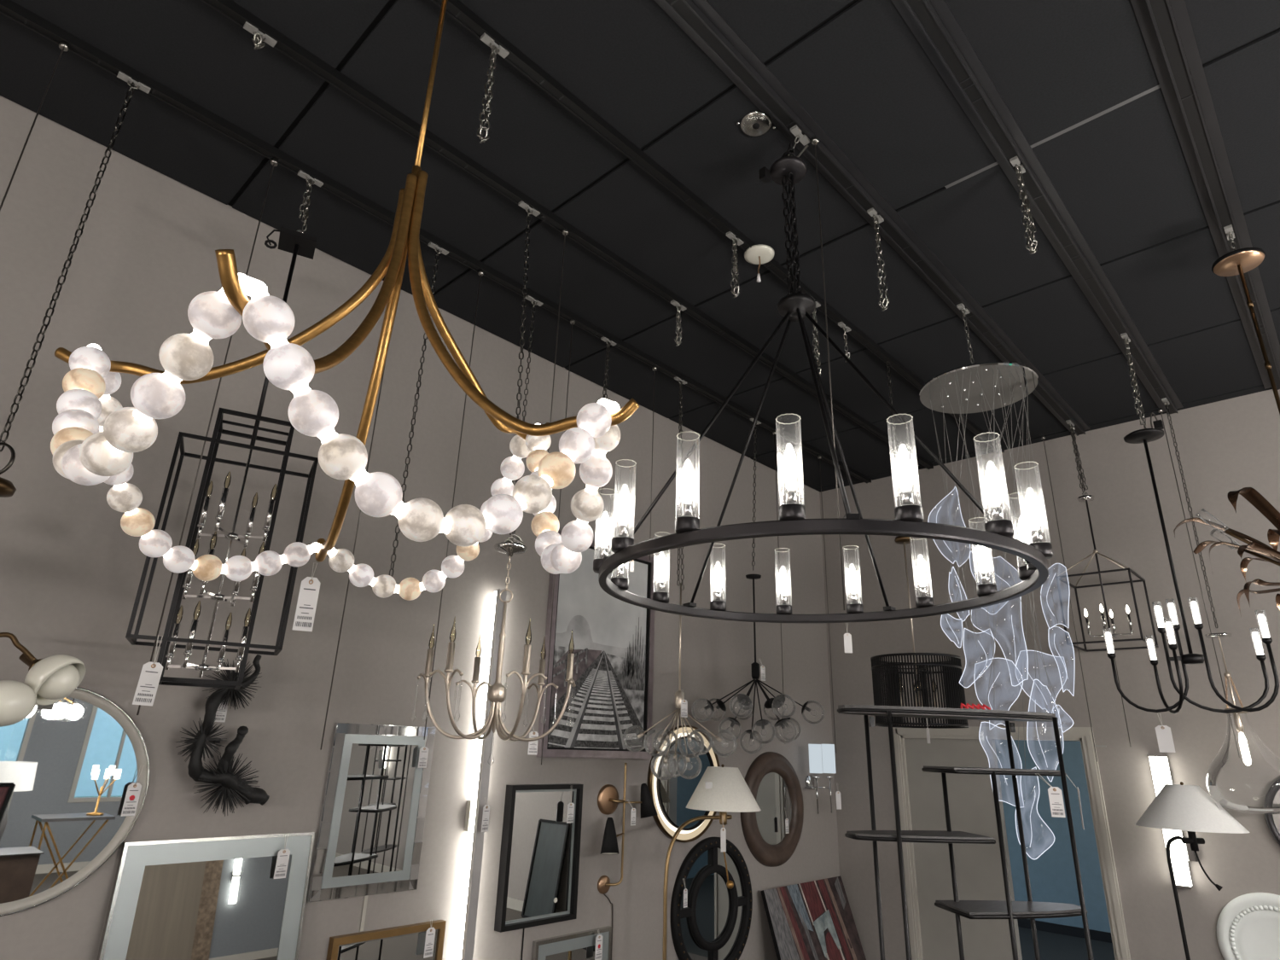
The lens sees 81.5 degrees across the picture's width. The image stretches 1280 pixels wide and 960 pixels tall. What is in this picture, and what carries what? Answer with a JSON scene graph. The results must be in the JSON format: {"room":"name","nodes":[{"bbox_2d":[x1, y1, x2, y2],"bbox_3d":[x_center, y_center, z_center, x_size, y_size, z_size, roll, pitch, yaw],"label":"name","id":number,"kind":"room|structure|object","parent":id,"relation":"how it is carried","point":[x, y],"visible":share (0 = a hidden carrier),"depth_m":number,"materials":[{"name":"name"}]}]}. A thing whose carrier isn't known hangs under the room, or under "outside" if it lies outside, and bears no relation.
{"room":"store","nodes":[
{"label":"store","id":0,"kind":"room"},
{"bbox_2d":[125,226,318,689],"bbox_3d":[-1.582,-0.195,3.050,0.492,2.008,0.254,12,-22,-26],"label":"lantern","id":1,"kind":"object","parent":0,"point":[299,243],"visible":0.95,"depth_m":2.86,"materials":[{"name":"black metal"}]},
{"bbox_2d":[132,635,162,705],"bbox_3d":[-1.585,0.617,2.410,0.004,0.221,0.062,-16,-27,41],"label":"price tag","id":2,"kind":"object","parent":1,"relation":"hanging from","point":[151,672],"visible":1,"depth_m":2.40,"materials":[{"name":"white paper"}]},
{"bbox_2d":[0,95,839,959],"bbox_3d":[-1.546,0.904,3.690,0.120,4.500,9.730,-16,-27,41],"label":"wall","id":3,"kind":"structure","parent":0,"point":[70,573],"depth_m":3.75,"materials":[{"name":"paint"}]},
{"bbox_2d":[0,686,149,916],"bbox_3d":[-2.251,1.151,2.711,0.036,0.788,0.788,-16,-27,41],"label":"round mirror","id":4,"kind":"object","parent":3,"relation":"attached to","point":[67,768],"visible":0.86,"depth_m":2.79,"materials":[{"name":"paint"}]},
{"bbox_2d":[120,765,144,816],"bbox_3d":[-1.995,1.223,2.926,0.009,0.185,0.048,-16,-27,41],"label":"price tag","id":5,"kind":"object","parent":4,"relation":"hanging from","point":[130,805],"visible":1,"depth_m":2.91,"materials":[{"name":"white paper"}]},
{"bbox_2d":[96,832,314,959],"bbox_3d":[-1.741,2.060,2.918,0.118,1.186,0.748,-16,-27,41],"label":"mirror","id":6,"kind":"object","parent":3,"relation":"attached to","point":[210,898],"visible":1,"depth_m":3.03,"materials":[{"name":"silver metal"}]},
{"bbox_2d":[125,855,291,959],"bbox_3d":[-1.743,2.060,2.919,0.022,1.027,0.588,-21,-30,39],"label":"mirror glass","id":7,"kind":"object","parent":6,"relation":"attached to","point":[188,907],"depth_m":3.03,"materials":[{"name":"mirror"}]},
{"bbox_2d":[273,834,290,878],"bbox_3d":[-1.566,1.649,3.254,0.019,0.172,0.052,-16,-27,41],"label":"price tag","id":8,"kind":"object","parent":6,"relation":"hanging from","point":[282,864],"visible":1,"depth_m":3.24,"materials":[{"name":"white paper"}]},
{"bbox_2d":[175,654,269,816],"bbox_3d":[-1.754,1.081,3.188,0.161,0.661,0.399,-16,-27,41],"label":"sculpture","id":9,"kind":"object","parent":3,"relation":"attached to","point":[229,783],"visible":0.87,"depth_m":3.13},
{"bbox_2d":[306,722,436,902],"bbox_3d":[-1.288,1.602,3.634,0.029,0.765,0.544,-16,-27,41],"label":"mirror","id":10,"kind":"object","parent":3,"relation":"attached to","point":[369,841],"visible":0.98,"depth_m":3.61,"materials":[{"name":"silver glass"}]},
{"bbox_2d":[331,743,418,877],"bbox_3d":[-1.289,1.602,3.635,0.018,0.585,0.364,-16,-27,41],"label":"mirror glass","id":11,"kind":"object","parent":10,"relation":"attached to","point":[374,823],"depth_m":3.62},
{"bbox_2d":[418,730,428,767],"bbox_3d":[-1.117,1.389,3.839,0.014,0.185,0.050,-16,-27,41],"label":"price tag","id":12,"kind":"object","parent":10,"relation":"hanging from","point":[423,754],"visible":1,"depth_m":3.82,"materials":[{"name":"white paper"}]},
{"bbox_2d":[326,919,446,959],"bbox_3d":[-1.204,2.498,3.429,0.040,0.745,0.585,-16,-27,41],"label":"framed mirror","id":13,"kind":"object","parent":3,"relation":"attached to","point":[406,942],"visible":0.97,"depth_m":3.53,"materials":[{"name":"gold metal"}]},
{"bbox_2d":[337,930,436,959],"bbox_3d":[-1.208,2.500,3.433,0.020,0.675,0.515,-16,-27,41],"label":"mirror glass","id":14,"kind":"object","parent":13,"relation":"attached to","point":[407,945],"depth_m":3.52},
{"bbox_2d":[423,919,435,958],"bbox_3d":[-1.035,2.252,3.646,0.019,0.155,0.050,-16,-27,41],"label":"price tag","id":15,"kind":"object","parent":13,"relation":"attached to","point":[430,933],"visible":1,"depth_m":3.64,"materials":[{"name":"white paper"}]},
{"bbox_2d":[458,588,506,959],"bbox_3d":[-0.871,1.830,3.978,0.085,2.495,0.100,-16,-27,41],"label":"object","id":16,"kind":"object","parent":3,"relation":"attached to","point":[474,808],"visible":0.82,"depth_m":3.97,"materials":[{"name":"metal"}]},
{"bbox_2d":[494,783,583,932],"bbox_3d":[-0.562,2.128,4.242,0.060,0.720,0.536,-16,-27,41],"label":"framed mirror","id":17,"kind":"object","parent":3,"relation":"attached to","point":[538,884],"visible":1,"depth_m":4.22,"materials":[{"name":"mirror"}]},
{"bbox_2d":[505,791,574,921],"bbox_3d":[-0.573,2.132,4.252,0.022,0.660,0.476,-16,-27,41],"label":"mirror glass","id":18,"kind":"object","parent":17,"relation":"attached to","point":[541,879],"depth_m":4.24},
{"bbox_2d":[531,925,611,959],"bbox_3d":[-0.392,2.944,4.189,0.030,0.670,0.585,-16,-27,41],"label":"mirror","id":19,"kind":"object","parent":3,"relation":"attached to","point":[578,945],"visible":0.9,"depth_m":4.27,"materials":[{"name":"silver glass"}]},
{"bbox_2d":[545,945,595,959],"bbox_3d":[-0.394,2.945,4.191,0.016,0.520,0.435,-16,-27,41],"label":"mirror glass","id":20,"kind":"object","parent":19,"relation":"attached to","point":[568,952],"depth_m":4.26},
{"bbox_2d":[536,529,656,758],"bbox_3d":[-0.247,1.107,4.936,0.040,1.390,0.960,-16,-27,41],"label":"picture","id":21,"kind":"object","parent":3,"relation":"attached to","point":[613,675],"visible":0.94,"depth_m":4.88,"materials":[{"name":"grey paper"}]},
{"bbox_2d":[597,762,657,959],"bbox_3d":[-0.101,2.572,4.502,0.199,1.600,0.461,-16,-27,41],"label":"sconce","id":22,"kind":"object","parent":3,"relation":"attached to","point":[608,798],"visible":1,"depth_m":4.66,"materials":[{"name":"gold metal"}]},
{"bbox_2d":[647,725,720,842],"bbox_3d":[0.327,2.132,5.237,0.042,0.764,0.764,-16,-27,41],"label":"backlit mirror","id":23,"kind":"object","parent":3,"relation":"attached to","point":[675,794],"visible":0.62,"depth_m":5.16,"materials":[{"name":"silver metal"}]},
{"bbox_2d":[660,738,711,828],"bbox_3d":[0.334,2.130,5.231,0.001,0.600,0.600,-16,-27,41],"label":"mirror glass","id":24,"kind":"object","parent":23,"relation":"attached to","point":[676,792],"depth_m":5.17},
{"bbox_2d":[670,837,752,959],"bbox_3d":[0.520,2.978,5.175,0.044,0.884,0.884,-16,-27,41],"label":"mirror","id":25,"kind":"object","parent":3,"relation":"attached to","point":[715,923],"visible":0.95,"depth_m":5.18,"materials":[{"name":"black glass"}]},
{"bbox_2d":[740,751,803,866],"bbox_3d":[1.070,2.605,5.894,0.055,0.840,0.840,-16,-27,41],"label":"mirror","id":26,"kind":"object","parent":3,"relation":"attached to","point":[771,779],"visible":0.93,"depth_m":5.88,"materials":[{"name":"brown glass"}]},
{"bbox_2d":[756,772,791,844],"bbox_3d":[1.061,2.608,5.902,0.001,0.540,0.540,-16,-27,41],"label":"mirror glass","id":27,"kind":"object","parent":26,"relation":"attached to","point":[773,794],"depth_m":5.90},
{"bbox_2d":[804,744,836,814],"bbox_3d":[1.493,2.511,6.263,0.224,0.542,0.320,-16,-27,41],"label":"sconce","id":28,"kind":"object","parent":3,"relation":"attached to","point":[817,752],"visible":1,"depth_m":6.27,"materials":[{"name":"silver metal"}]},
{"bbox_2d":[0,0,1279,492],"bbox_3d":[2.244,-2.284,0.985,10.272,0.100,9.610,-16,-27,41],"label":"ceiling","id":29,"kind":"structure","parent":0,"point":[1079,79],"depth_m":3.40,"materials":[{"name":"black tile"}]},
{"bbox_2d":[50,0,639,600],"bbox_3d":[-0.788,-0.699,2.368,1.542,2.132,1.389,-16,-27,41],"label":"chandelier","id":30,"kind":"object","parent":29,"relation":"hanging from","point":[84,453],"visible":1,"depth_m":1.82,"materials":[{"name":"gold metal"}]},
{"bbox_2d":[292,562,320,631],"bbox_3d":[-1.149,0.403,2.573,0.062,0.238,0.010,10,-21,-22],"label":"price tag","id":31,"kind":"object","parent":30,"relation":"hanging from","point":[310,586],"visible":1,"depth_m":2.56,"materials":[{"name":"white paper"}]},
{"bbox_2d":[0,0,871,482],"bbox_3d":[-0.394,-0.987,4.612,0.046,0.049,7.560,-16,-27,41],"label":"track","id":32,"kind":"object","parent":29,"relation":"attached to","point":[9,8],"visible":0.9,"depth_m":3.51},
{"bbox_2d":[0,41,69,210],"bbox_3d":[-2.230,-0.702,2.491,0.032,2.070,0.032,-16,-27,41],"label":"cable","id":33,"kind":"object","parent":32,"relation":"hanging from","point":[63,46],"visible":1,"depth_m":2.72,"materials":[{"name":"metal"}]},
{"bbox_2d":[0,80,139,497],"bbox_3d":[-2.089,-0.510,2.584,0.147,2.338,0.148,-16,-27,41],"label":"pendant","id":34,"kind":"object","parent":32,"relation":"hanging from","point":[8,489],"depth_m":2.62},
{"bbox_2d":[136,157,278,715],"bbox_3d":[-1.698,-0.326,2.972,0.032,2.420,0.032,-16,-27,41],"label":"cable","id":35,"kind":"object","parent":32,"relation":"hanging from","point":[274,162],"visible":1,"depth_m":2.92,"materials":[{"name":"metal"}]},
{"bbox_2d":[298,177,314,231],"bbox_3d":[-1.546,-1.278,3.437,0.049,0.282,0.039,8,-21,-18],"label":"chain","id":36,"kind":"object","parent":32,"relation":"hanging from","point":[309,184],"visible":1,"depth_m":3.43,"materials":[{"name":"metal"}]},
{"bbox_2d":[320,362,385,750],"bbox_3d":[-1.246,-0.100,3.414,0.032,2.520,0.032,-16,-27,41],"label":"cable","id":37,"kind":"object","parent":32,"relation":"hanging from","point":[385,363],"visible":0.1,"depth_m":3.20,"materials":[{"name":"metal"}]},
{"bbox_2d":[389,247,442,576],"bbox_3d":[-1.098,-0.364,3.632,0.023,1.842,0.042,-5,-21,19],"label":"hanging chain","id":38,"kind":"object","parent":32,"relation":"hanging from","point":[438,253],"visible":0.79,"depth_m":3.60,"materials":[{"name":"metal"}]},
{"bbox_2d":[423,269,483,739],"bbox_3d":[-0.920,-0.008,3.713,0.032,2.470,0.032,-16,-27,41],"label":"cable","id":39,"kind":"object","parent":32,"relation":"hanging from","point":[480,272],"visible":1,"depth_m":3.71,"materials":[{"name":"metal"}]},
{"bbox_2d":[512,300,536,536],"bbox_3d":[-0.646,-0.371,4.133,0.021,1.462,0.046,-15,-26,38],"label":"chain","id":40,"kind":"object","parent":32,"relation":"hanging from","point":[533,303],"visible":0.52,"depth_m":4.24,"materials":[{"name":"metal"}]},
{"bbox_2d":[541,319,575,764],"bbox_3d":[-0.453,0.214,4.142,0.032,2.570,0.032,-16,-27,41],"label":"cable","id":41,"kind":"object","parent":32,"relation":"hanging from","point":[572,322],"visible":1,"depth_m":4.00,"materials":[{"name":"metal"}]},
{"bbox_2d":[622,379,737,780],"bbox_3d":[0.258,0.539,4.851,0.540,2.633,0.577,14,-23,-30],"label":"chandelier","id":42,"kind":"object","parent":32,"relation":"hanging from","point":[678,696],"depth_m":4.52,"materials":[{"name":"beige metal"}]},
{"bbox_2d":[751,422,756,570],"bbox_3d":[0.877,0.100,5.663,0.021,1.222,0.104,-16,-27,41],"label":"chain","id":43,"kind":"object","parent":32,"relation":"hanging from","point":[756,422],"visible":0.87,"depth_m":5.66,"materials":[{"name":"metal"}]},
{"bbox_2d":[691,574,825,753],"bbox_3d":[0.834,1.270,5.205,0.839,1.226,0.564,-9,-22,28],"label":"chandelier","id":44,"kind":"object","parent":43,"relation":"hanging from","point":[745,702],"visible":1,"depth_m":5.06,"materials":[{"name":"clear glass"}]},
{"bbox_2d":[817,454,836,753],"bbox_3d":[1.545,0.940,6.129,0.032,2.470,0.032,-16,-27,41],"label":"cable","id":45,"kind":"object","parent":32,"relation":"hanging from","point":[819,456],"visible":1,"depth_m":6.09,"materials":[{"name":"metal"}]},
{"bbox_2d":[200,0,933,469],"bbox_3d":[0.048,-1.116,4.211,0.046,0.049,7.560,-16,-27,41],"label":"track","id":46,"kind":"object","parent":29,"relation":"attached to","point":[230,9],"visible":0.94,"depth_m":3.47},
{"bbox_2d":[411,207,575,766],"bbox_3d":[-0.520,-0.127,3.203,0.610,2.544,0.610,-16,-27,41],"label":"chandelier","id":47,"kind":"object","parent":46,"relation":"hanging from","point":[497,692],"depth_m":2.86,"materials":[{"name":"silver metal"}]},
{"bbox_2d":[527,721,538,754],"bbox_3d":[-0.414,0.999,2.877,0.047,0.122,0.006,15,-24,-33],"label":"price tag","id":48,"kind":"object","parent":47,"relation":"hanging from","point":[532,746],"visible":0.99,"depth_m":2.87,"materials":[{"name":"white paper"}]},
{"bbox_2d":[547,228,568,452],"bbox_3d":[-0.404,-0.495,3.495,0.032,1.670,0.032,-16,-27,41],"label":"cable","id":49,"kind":"object","parent":46,"relation":"hanging from","point":[565,231],"visible":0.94,"depth_m":3.60,"materials":[{"name":"metal"}]},
{"bbox_2d":[430,0,1004,452],"bbox_3d":[0.494,-1.247,3.808,0.046,0.049,7.560,-16,-27,41],"label":"track","id":50,"kind":"object","parent":29,"relation":"attached to","point":[456,9],"visible":0.77,"depth_m":3.31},
{"bbox_2d":[476,42,499,143],"bbox_3d":[-0.551,-1.411,2.707,0.048,0.466,0.046,-16,-27,41],"label":"hanging chain","id":51,"kind":"object","parent":50,"relation":"hanging from","point":[494,50],"visible":1,"depth_m":2.69,"materials":[{"name":"metal"}]},
{"bbox_2d":[730,237,739,297],"bbox_3d":[0.479,-1.068,3.732,0.048,0.356,0.048,7,-20,-15],"label":"chain","id":52,"kind":"object","parent":50,"relation":"hanging from","point":[735,268],"visible":1,"depth_m":3.73,"materials":[{"name":"metal"}]},
{"bbox_2d":[744,244,774,282],"bbox_3d":[0.626,-1.111,3.888,0.160,0.178,0.160,-16,-27,41],"label":"ceiling plate","id":53,"kind":"object","parent":50,"relation":"hanging from","point":[759,254],"visible":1,"depth_m":3.89,"materials":[{"name":"white metal"}]},
{"bbox_2d":[812,306,820,378],"bbox_3d":[1.002,-0.800,4.222,0.050,0.496,0.047,-16,-27,41],"label":"hanging chain","id":54,"kind":"object","parent":50,"relation":"hanging from","point":[814,316],"visible":0.66,"depth_m":4.21,"materials":[{"name":"metal"}]},
{"bbox_2d":[870,360,968,728],"bbox_3d":[1.611,0.297,4.551,0.492,2.309,0.492,-16,-27,41],"label":"drum pendant","id":55,"kind":"object","parent":50,"relation":"hanging from","point":[954,694],"visible":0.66,"depth_m":4.09,"materials":[{"name":"brown metal"}]},
{"bbox_2d":[736,110,775,137],"bbox_3d":[0.492,-1.503,3.144,0.136,0.016,0.136,-16,-27,41],"label":"ceiling plate","id":56,"kind":"object","parent":29,"relation":"attached to","point":[755,124],"visible":1,"depth_m":3.13,"materials":[{"name":"silver metal"}]},
{"bbox_2d":[654,0,1090,436],"bbox_3d":[0.938,-1.377,3.406,0.136,0.049,7.560,-16,-27,41],"label":"track","id":57,"kind":"object","parent":29,"relation":"attached to","point":[699,20],"visible":0.95,"depth_m":3.35,"materials":[{"name":"metal"}]},
{"bbox_2d":[593,135,1053,622],"bbox_3d":[0.627,-0.522,2.908,1.497,1.923,1.505,7,-20,-13],"label":"ring chandelier","id":58,"kind":"object","parent":57,"relation":"hanging from","point":[788,170],"visible":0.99,"depth_m":2.41,"materials":[{"name":"metal"}]},
{"bbox_2d":[901,488,913,505],"bbox_3d":[0.700,0.051,1.942,0.028,0.052,0.028,-16,-27,41],"label":"bulb socket","id":59,"kind":"object","parent":58,"relation":"attached to","point":[906,494],"depth_m":1.93,"materials":[{"name":"silver metal"}]},
{"bbox_2d":[990,504,1003,520],"bbox_3d":[0.980,0.094,2.037,0.028,0.052,0.028,-16,-27,41],"label":"bulb socket","id":60,"kind":"object","parent":58,"relation":"attached to","point":[996,509],"depth_m":2.03,"materials":[{"name":"silver metal"}]},
{"bbox_2d":[811,136,845,610],"bbox_3d":[0.715,-0.514,2.824,0.032,2.020,0.032,-16,-27,41],"label":"cable","id":61,"kind":"object","parent":57,"relation":"hanging from","point":[815,140],"visible":1,"depth_m":2.81,"materials":[{"name":"metal"}]},
{"bbox_2d":[872,215,889,311],"bbox_3d":[1.135,-1.031,3.509,0.051,0.536,0.044,7,-20,-15],"label":"hanging chain","id":62,"kind":"object","parent":57,"relation":"hanging from","point":[877,238],"visible":1,"depth_m":3.49,"materials":[{"name":"metal"}]},
{"bbox_2d":[1069,423,1087,492],"bbox_3d":[3.332,-0.172,5.648,0.050,0.572,0.040,7,-20,-15],"label":"chain","id":63,"kind":"object","parent":57,"relation":"hanging from","point":[1079,466],"visible":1,"depth_m":5.63,"materials":[{"name":"metal"}]},
{"bbox_2d":[1055,491,1158,651],"bbox_3d":[3.308,0.623,5.359,0.456,1.136,0.456,-16,-27,41],"label":"lantern","id":64,"kind":"object","parent":63,"relation":"hanging from","point":[1086,498],"visible":0.94,"depth_m":5.28,"materials":[{"name":"black metal"}]},
{"bbox_2d":[891,0,1183,414],"bbox_3d":[1.385,-1.508,3.001,0.136,0.049,7.560,-16,-27,41],"label":"track","id":65,"kind":"object","parent":29,"relation":"attached to","point":[933,25],"visible":0.98,"depth_m":3.29,"materials":[{"name":"metal"}]},
{"bbox_2d":[1015,163,1037,254],"bbox_3d":[1.658,-1.166,3.188,0.048,0.466,0.045,7,-20,-15],"label":"chain","id":66,"kind":"object","parent":65,"relation":"hanging from","point":[1028,218],"visible":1,"depth_m":3.17,"materials":[{"name":"metal"}]},
{"bbox_2d":[1123,337,1146,428],"bbox_3d":[2.975,-0.585,4.471,0.040,0.612,0.050,-16,-27,41],"label":"chain","id":67,"kind":"object","parent":65,"relation":"hanging from","point":[1127,347],"visible":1,"depth_m":4.45,"materials":[{"name":"metal"}]},
{"bbox_2d":[1164,401,1218,628],"bbox_3d":[3.767,0.198,5.083,0.025,1.622,0.042,-6,-21,20],"label":"chain","id":68,"kind":"object","parent":65,"relation":"hanging from","point":[1166,403],"visible":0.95,"depth_m":5.08,"materials":[{"name":"metal"}]},
{"bbox_2d":[1204,633,1279,814],"bbox_3d":[3.705,1.488,4.599,0.465,1.062,0.465,-16,-27,41],"label":"pendant","id":69,"kind":"object","parent":68,"relation":"hanging from","point":[1221,758],"visible":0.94,"depth_m":4.52,"materials":[{"name":"clear glass"}]},
{"bbox_2d":[1157,407,1239,757],"bbox_3d":[3.801,0.606,5.070,0.032,2.420,0.032,-16,-27,41],"label":"cable","id":70,"kind":"object","parent":65,"relation":"hanging from","point":[1160,410],"visible":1,"depth_m":5.05,"materials":[{"name":"metal"}]},
{"bbox_2d":[1041,435,1097,762],"bbox_3d":[3.221,0.799,5.586,0.032,2.470,0.032,-16,-27,41],"label":"cable","id":71,"kind":"object","parent":29,"relation":"hanging from","point":[1043,437],"visible":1,"depth_m":5.55,"materials":[{"name":"metal"}]},
{"bbox_2d":[1130,0,1279,389],"bbox_3d":[1.827,-1.637,2.601,0.136,0.049,7.560,-16,-27,41],"label":"track","id":72,"kind":"object","parent":29,"relation":"attached to","point":[1155,19],"visible":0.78,"depth_m":3.15,"materials":[{"name":"metal"}]},
{"bbox_2d":[1173,231,1279,616],"bbox_3d":[2.884,-0.341,3.340,0.951,1.842,0.956,-16,-27,41],"label":"chandelier","id":73,"kind":"object","parent":72,"relation":"hanging from","point":[1241,261],"depth_m":3.35,"materials":[{"name":"orange metal"}]},
{"bbox_2d":[919,360,1074,859],"bbox_3d":[1.860,0.614,3.775,0.616,2.394,0.725,-8,-22,25],"label":"chandelier","id":74,"kind":"object","parent":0,"point":[976,387],"visible":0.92,"depth_m":3.94,"materials":[{"name":"glass"}]},
{"bbox_2d":[819,389,1279,959],"bbox_3d":[5.570,1.062,3.486,10.392,4.500,0.120,-16,-27,41],"label":"wall","id":75,"kind":"structure","parent":0,"point":[1224,446],"depth_m":5.52,"materials":[{"name":"paint"}]},
{"bbox_2d":[904,738,1022,959],"bbox_3d":[2.513,3.094,5.793,0.730,2.030,0.060,-16,-27,41],"label":"door","id":76,"kind":"structure","parent":75,"relation":"in","point":[978,867],"depth_m":5.84,"materials":[{"name":"paint"}]},
{"bbox_2d":[892,726,1130,959],"bbox_3d":[2.740,2.986,5.598,1.550,2.135,0.146,-16,-27,41],"label":"trim","id":77,"kind":"structure","parent":75,"relation":"attached to","point":[1084,735],"depth_m":5.60,"materials":[{"name":"paint"}]},
{"bbox_2d":[1147,753,1198,889],"bbox_3d":[3.552,2.251,4.930,0.155,0.815,0.078,-16,-27,41],"label":"sconce","id":78,"kind":"object","parent":75,"relation":"attached to","point":[1181,852],"visible":0.69,"depth_m":4.87,"materials":[{"name":"glass"}]},
{"bbox_2d":[1216,892,1279,959],"bbox_3d":[3.836,2.822,4.445,0.616,0.616,0.039,-16,-27,41],"label":"medallion","id":79,"kind":"object","parent":75,"relation":"attached to","point":[1248,926],"visible":1,"depth_m":4.56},
{"bbox_2d":[1263,778,1279,844],"bbox_3d":[4.131,2.052,4.448,0.600,0.600,0.036,-16,-27,41],"label":"round mirror","id":80,"kind":"object","parent":75,"relation":"attached to","point":[1272,798],"visible":0.88,"depth_m":4.63,"materials":[{"name":"metal"}]},
{"bbox_2d":[1272,789,1279,833],"bbox_3d":[4.130,2.051,4.447,0.532,0.532,0.001,-16,-27,41],"label":"mirror glass","id":81,"kind":"object","parent":80,"relation":"attached to","point":[1276,803],"depth_m":4.62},
{"bbox_2d":[994,739,1111,932],"bbox_3d":[4.963,4.029,9.134,8.500,2.700,0.100,-16,-27,41],"label":"wall","id":82,"kind":"structure","parent":0,"point":[1052,876],"depth_m":8.95,"materials":[{"name":"paint"}]},
{"bbox_2d":[1017,919,1112,942],"bbox_3d":[4.920,5.226,8.623,8.400,0.100,0.015,-16,-27,41],"label":"baseboard","id":83,"kind":"structure","parent":82,"relation":"attached to","point":[1041,926],"depth_m":8.60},
{"bbox_2d":[1018,926,1115,959],"bbox_3d":[3.555,4.795,7.254,8.600,0.101,4.170,-16,-27,41],"label":"floor","id":84,"kind":"structure","parent":0,"point":[1051,945],"depth_m":8.02,"materials":[{"name":"carpet"}]},
{"bbox_2d":[1102,412,1279,713],"bbox_3d":[2.998,0.422,4.188,0.380,1.707,0.724,15,-23,-32],"label":"chandelier","id":85,"kind":"object","parent":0,"point":[1145,435],"visible":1,"depth_m":3.98,"materials":[{"name":"black metal"}]},
{"bbox_2d":[1102,628,1116,658],"bbox_3d":[2.665,0.929,4.213,0.042,0.170,0.042,-16,-27,41],"label":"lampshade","id":86,"kind":"object","parent":85,"relation":"attached to","point":[1108,636],"depth_m":4.21,"materials":[{"name":"glass"}]},
{"bbox_2d":[1144,634,1157,665],"bbox_3d":[2.975,0.991,4.314,0.042,0.170,0.042,-16,-27,41],"label":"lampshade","id":87,"kind":"object","parent":85,"relation":"attached to","point":[1150,643],"depth_m":4.31,"materials":[{"name":"glass"}]},
{"bbox_2d":[1152,601,1165,633],"bbox_3d":[2.847,0.755,4.067,0.042,0.170,0.042,-16,-27,41],"label":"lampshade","id":88,"kind":"object","parent":85,"relation":"attached to","point":[1157,609],"depth_m":4.06,"materials":[{"name":"glass"}]},
{"bbox_2d":[1155,713,1175,752],"bbox_3d":[2.662,1.284,3.772,0.066,0.188,0.004,-13,-25,36],"label":"price tag","id":89,"kind":"object","parent":85,"relation":"hanging from","point":[1164,736],"visible":1,"depth_m":3.76,"materials":[{"name":"white paper"}]},
{"bbox_2d":[1163,617,1177,650],"bbox_3d":[2.851,0.828,3.989,0.042,0.170,0.042,-16,-27,41],"label":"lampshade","id":90,"kind":"object","parent":85,"relation":"attached to","point":[1168,629],"depth_m":3.99,"materials":[{"name":"glass"}]},
{"bbox_2d":[1165,599,1180,630],"bbox_3d":[2.913,0.737,4.057,0.042,0.170,0.042,-16,-27,41],"label":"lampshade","id":91,"kind":"object","parent":85,"relation":"attached to","point":[1171,607],"depth_m":4.05,"materials":[{"name":"glass"}]},
{"bbox_2d":[1187,597,1203,629],"bbox_3d":[2.980,0.717,3.979,0.042,0.170,0.042,-16,-27,41],"label":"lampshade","id":92,"kind":"object","parent":85,"relation":"attached to","point":[1194,606],"depth_m":3.97,"materials":[{"name":"glass"}]},
{"bbox_2d":[1249,628,1266,660],"bbox_3d":[3.260,0.868,3.916,0.042,0.170,0.042,-16,-27,41],"label":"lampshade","id":93,"kind":"object","parent":85,"relation":"attached to","point":[1256,638],"depth_m":3.91,"materials":[{"name":"glass"}]},
{"bbox_2d":[1254,609,1272,644],"bbox_3d":[3.161,0.746,3.762,0.042,0.170,0.042,-16,-27,41],"label":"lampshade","id":94,"kind":"object","parent":85,"relation":"attached to","point":[1261,619],"depth_m":3.76,"materials":[{"name":"glass"}]},
{"bbox_3d":[2.106,1.949,-0.536,10.512,0.100,9.850,-16,-27,41],"label":"floor","id":95,"kind":"structure","parent":0,"visible":0},
{"bbox_2d":[0,632,85,727],"bbox_3d":[-1.786,1.392,1.571,0.300,2.135,0.559,-16,-27,41],"label":"floor lamp","id":96,"kind":"object","parent":95,"relation":"on","point":[49,680],"visible":1,"depth_m":1.98,"materials":[{"name":"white metal"}]},
{"bbox_2d":[662,764,761,959],"bbox_3d":[0.370,2.687,4.495,0.490,1.808,0.938,-16,-27,41],"label":"arc floor lamp","id":97,"kind":"object","parent":95,"relation":"on","point":[722,789],"visible":0.98,"depth_m":4.74,"materials":[{"name":"fabric"}]},
{"bbox_2d":[760,875,866,959],"bbox_3d":[1.394,3.609,5.650,0.334,0.935,1.130,-16,-27,41],"label":"painting","id":98,"kind":"object","parent":95,"relation":"on","point":[814,920],"visible":1,"depth_m":5.73,"materials":[{"name":"fabric"}]},
{"bbox_2d":[836,704,1093,959],"bbox_3d":[1.232,1.925,2.705,0.963,2.082,0.246,5,-20,-9],"label":"shelf","id":99,"kind":"object","parent":95,"relation":"on","point":[1007,909],"visible":1,"depth_m":2.88,"materials":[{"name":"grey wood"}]},
{"bbox_2d":[1035,773,1065,817],"bbox_3d":[1.560,1.205,2.837,0.032,0.149,0.098,11,-22,-23],"label":"price tag","id":100,"kind":"object","parent":99,"relation":"hanging from","point":[1057,810],"visible":1,"depth_m":2.80,"materials":[{"name":"white paper"}]},
{"bbox_2d":[1135,781,1250,959],"bbox_3d":[3.347,2.729,4.329,0.578,1.798,0.570,-16,-27,41],"label":"floor lamp","id":101,"kind":"object","parent":95,"relation":"on","point":[1189,808],"visible":1,"depth_m":4.46,"materials":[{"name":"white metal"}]},
{"bbox_2d":[1181,831,1204,850],"bbox_3d":[3.368,2.167,4.528,0.120,0.170,0.040,2,-20,1],"label":"socket","id":102,"kind":"object","parent":101,"relation":"attached to","point":[1192,840],"depth_m":4.50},
{"bbox_2d":[1193,850,1222,890],"bbox_3d":[3.397,2.334,4.434,0.106,0.208,0.030,-16,-27,41],"label":"switch","id":103,"kind":"object","parent":101,"relation":"attached to","point":[1218,887],"depth_m":4.43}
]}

